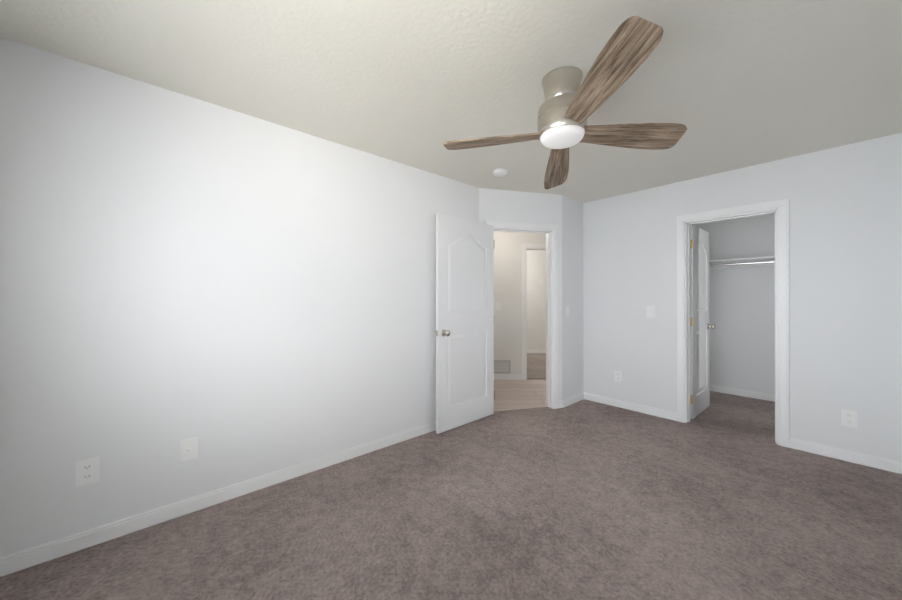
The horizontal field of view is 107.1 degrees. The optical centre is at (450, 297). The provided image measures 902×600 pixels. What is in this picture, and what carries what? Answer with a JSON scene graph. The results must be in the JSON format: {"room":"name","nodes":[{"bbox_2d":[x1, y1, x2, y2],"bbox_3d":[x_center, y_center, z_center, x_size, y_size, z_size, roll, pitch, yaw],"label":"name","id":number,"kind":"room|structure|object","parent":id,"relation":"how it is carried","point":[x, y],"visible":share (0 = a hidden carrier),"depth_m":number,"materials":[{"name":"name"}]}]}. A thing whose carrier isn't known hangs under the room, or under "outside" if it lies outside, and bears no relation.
{"room":"empty bedroom","nodes":[
{"label":"empty bedroom","id":0,"kind":"room"},
{"bbox_2d":[0,37,478,556],"bbox_3d":[-0.967,0.043,2.538,3.336,2.440,0.120,0,0,-41],"label":"wall","id":1,"kind":"structure","parent":0,"point":[241,296],"depth_m":1.94,"materials":[{"name":"paint"}]},
{"bbox_2d":[76,457,98,486],"bbox_3d":[-1.836,0.881,1.683,0.080,0.124,0.008,0,0,-41],"label":"electrical outlet","id":2,"kind":"object","parent":1,"relation":"attached to","point":[87,471],"visible":1,"depth_m":1.68,"materials":[{"name":"white plastic"}]},
{"bbox_2d":[180,437,197,461],"bbox_3d":[-1.532,0.892,1.948,0.080,0.124,0.012,0,0,-41],"label":"cable wall plate","id":3,"kind":"object","parent":1,"relation":"attached to","point":[188,449],"visible":1,"depth_m":1.95,"materials":[{"name":"white plastic"}]},
{"bbox_2d":[0,421,435,576],"bbox_3d":[-0.890,1.220,2.514,3.179,0.083,0.012,0,0,-41],"label":"baseboard","id":4,"kind":"structure","parent":1,"relation":"attached to","point":[31,556],"depth_m":1.92,"materials":[{"name":"white paint"}]},
{"bbox_2d":[0,391,901,599],"bbox_3d":[1.207,1.292,2.435,6.260,0.060,2.950,0,0,-41],"label":"floor carpet","id":5,"kind":"object","parent":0,"point":[723,496],"visible":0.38,"depth_m":1.83,"materials":[{"name":"grey carpet"}]},
{"bbox_2d":[0,0,901,202],"bbox_3d":[1.169,-1.221,5.397,10.320,0.100,7.630,0,0,-41],"label":"ceiling","id":6,"kind":"structure","parent":0,"point":[730,85],"depth_m":1.73,"materials":[{"name":"paint"}]},
{"bbox_2d":[493,168,506,176],"bbox_3d":[0.461,-1.156,3.111,0.132,0.040,0.132,0,0,-41],"label":"smoke detector","id":7,"kind":"object","parent":6,"relation":"attached to","point":[500,172],"visible":1,"depth_m":3.07,"materials":[{"name":"white plastic"}]},
{"bbox_2d":[443,16,686,188],"bbox_3d":[0.655,-0.984,1.847,0.987,0.392,1.130,0,0,-41],"label":"ceiling fan","id":8,"kind":"object","parent":6,"relation":"hanging from","point":[570,105],"visible":1,"depth_m":1.72,"materials":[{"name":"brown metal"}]},
{"bbox_2d":[494,231,545,373],"bbox_3d":[0.074,0.049,5.195,5.100,2.440,0.120,0,0,1],"label":"wall","id":9,"kind":"structure","parent":0,"point":[508,296],"depth_m":5.12,"materials":[{"name":"paint"}]},
{"bbox_2d":[494,360,509,372],"bbox_3d":[0.773,1.069,5.119,0.278,0.200,0.008,0,0,1],"label":"air vent","id":10,"kind":"object","parent":9,"relation":"in","point":[502,361],"visible":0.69,"depth_m":5.12,"materials":[{"name":"grey metal"}]},
{"bbox_2d":[521,243,545,379],"bbox_3d":[1.536,0.223,5.161,0.906,2.092,0.142,0,0,1],"label":"door frame","id":11,"kind":"structure","parent":9,"relation":"attached to","point":[525,247],"depth_m":5.10,"materials":[{"name":"white paint"}]},
{"bbox_2d":[479,188,561,399],"bbox_3d":[0.729,0.045,3.748,1.095,2.440,0.120,0,0,-14],"label":"wall","id":12,"kind":"structure","parent":0,"point":[515,206],"depth_m":3.73,"materials":[{"name":"paint"}]},
{"bbox_2d":[435,213,494,433],"bbox_3d":[0.162,0.242,3.331,0.792,2.020,0.171,0,0,-43],"label":"entry door","id":13,"kind":"structure","parent":12,"relation":"in","point":[464,332],"depth_m":3.28,"materials":[{"name":"white paint"}]},
{"bbox_2d":[484,220,557,408],"bbox_3d":[0.775,0.219,3.759,0.886,2.092,0.162,0,0,-14],"label":"door frame","id":14,"kind":"structure","parent":12,"relation":"attached to","point":[550,231],"depth_m":3.79,"materials":[{"name":"white paint"}]},
{"bbox_2d":[558,392,583,407],"bbox_3d":[1.436,1.223,3.962,0.535,0.084,0.024,0,0,-41],"label":"baseboard","id":15,"kind":"structure","parent":12,"relation":"attached to","point":[571,400],"depth_m":3.92,"materials":[{"name":"white paint"}]},
{"bbox_2d":[494,380,547,411],"bbox_3d":[0.080,1.296,5.125,3.768,0.064,3.454,0,0,-41],"label":"floor","id":16,"kind":"structure","parent":0,"point":[517,394],"depth_m":4.32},
{"bbox_2d":[527,353,545,379],"bbox_3d":[0.095,1.298,6.516,5.100,0.068,2.650,0,0,1],"label":"floor","id":17,"kind":"structure","parent":0,"point":[536,366],"depth_m":6.07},
{"bbox_2d":[527,250,545,349],"bbox_3d":[-0.564,0.050,5.732,8.163,2.440,5.656,0,0,-41],"label":"wall","id":18,"kind":"structure","parent":0,"point":[536,304],"depth_m":7.56,"materials":[{"name":"paint"}]},
{"bbox_2d":[494,350,545,379],"bbox_3d":[0.293,1.229,6.347,5.500,0.085,2.464,0,0,1],"label":"baseboard","id":19,"kind":"structure","parent":18,"relation":"attached to","point":[507,376],"depth_m":5.11,"materials":[{"name":"white paint"}]},
{"bbox_2d":[562,195,583,399],"bbox_3d":[1.425,0.046,4.036,0.507,2.440,0.120,0,0,-41],"label":"wall","id":20,"kind":"structure","parent":0,"point":[573,299],"depth_m":3.98,"materials":[{"name":"paint"}]},
{"bbox_2d":[566,306,569,315],"bbox_3d":[1.369,0.161,3.897,0.080,0.124,0.013,0,0,-41],"label":"light switch","id":21,"kind":"object","parent":20,"relation":"attached to","point":[567,310],"visible":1,"depth_m":3.89,"materials":[{"name":"white plastic"}]},
{"bbox_2d":[694,213,774,393],"bbox_3d":[3.747,0.047,4.350,0.120,2.440,2.410,0,0,-41],"label":"wall","id":22,"kind":"structure","parent":0,"point":[742,333],"depth_m":4.25,"materials":[{"name":"paint"}]},
{"bbox_2d":[709,256,774,268],"bbox_3d":[3.625,-0.425,4.163,0.308,0.093,2.286,0,0,-41],"label":"shelf","id":23,"kind":"object","parent":22,"relation":"attached to","point":[745,262],"visible":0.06,"depth_m":4.14,"materials":[{"name":"white paint"}]},
{"bbox_2d":[709,384,774,401],"bbox_3d":[3.737,1.224,4.258,0.012,0.083,2.288,0,0,-41],"label":"baseboard","id":24,"kind":"structure","parent":22,"relation":"attached to","point":[734,391],"depth_m":4.26,"materials":[{"name":"white paint"}]},
{"bbox_2d":[583,133,901,461],"bbox_3d":[2.470,0.044,3.326,0.120,2.440,2.568,0,0,-41],"label":"wall","id":25,"kind":"structure","parent":0,"point":[845,277],"depth_m":2.73,"materials":[{"name":"paint"}]},
{"bbox_2d":[614,370,621,381],"bbox_3d":[1.926,0.912,3.843,0.008,0.124,0.080,0,0,-41],"label":"outlet","id":26,"kind":"object","parent":25,"relation":"attached to","point":[617,376],"visible":1,"depth_m":3.84,"materials":[{"name":"white plastic"}]},
{"bbox_2d":[584,392,676,420],"bbox_3d":[1.980,1.223,3.777,0.012,0.083,0.997,0,0,-41],"label":"baseboard","id":27,"kind":"structure","parent":25,"relation":"attached to","point":[671,415],"depth_m":3.72,"materials":[{"name":"white paint"}]},
{"bbox_2d":[646,306,654,317],"bbox_3d":[2.148,0.158,3.590,0.013,0.124,0.080,0,0,-41],"label":"light switch","id":28,"kind":"object","parent":25,"relation":"attached to","point":[650,311],"visible":1,"depth_m":3.59,"materials":[{"name":"white plastic"}]},
{"bbox_2d":[690,225,714,418],"bbox_3d":[2.720,0.253,3.647,0.676,2.000,0.171,0,0,-40],"label":"closet door","id":29,"kind":"structure","parent":25,"relation":"in","point":[699,325],"depth_m":3.59,"materials":[{"name":"white paint"}]},
{"bbox_2d":[677,199,789,447],"bbox_3d":[2.628,0.218,3.147,0.162,2.092,0.808,0,0,-41],"label":"trim","id":30,"kind":"structure","parent":25,"relation":"attached to","point":[779,209],"depth_m":2.90,"materials":[{"name":"white paint"}]},
{"bbox_2d":[790,437,901,473],"bbox_3d":[3.048,1.220,2.569,0.012,0.083,0.613,0,0,-41],"label":"baseboard","id":31,"kind":"structure","parent":25,"relation":"attached to","point":[890,465],"depth_m":2.56,"materials":[{"name":"white paint"}]},
{"bbox_2d":[841,409,857,427],"bbox_3d":[3.061,0.932,2.560,0.008,0.124,0.080,0,0,-41],"label":"outlet","id":32,"kind":"object","parent":25,"relation":"attached to","point":[849,418],"visible":1,"depth_m":2.56,"materials":[{"name":"white plastic"}]}
]}

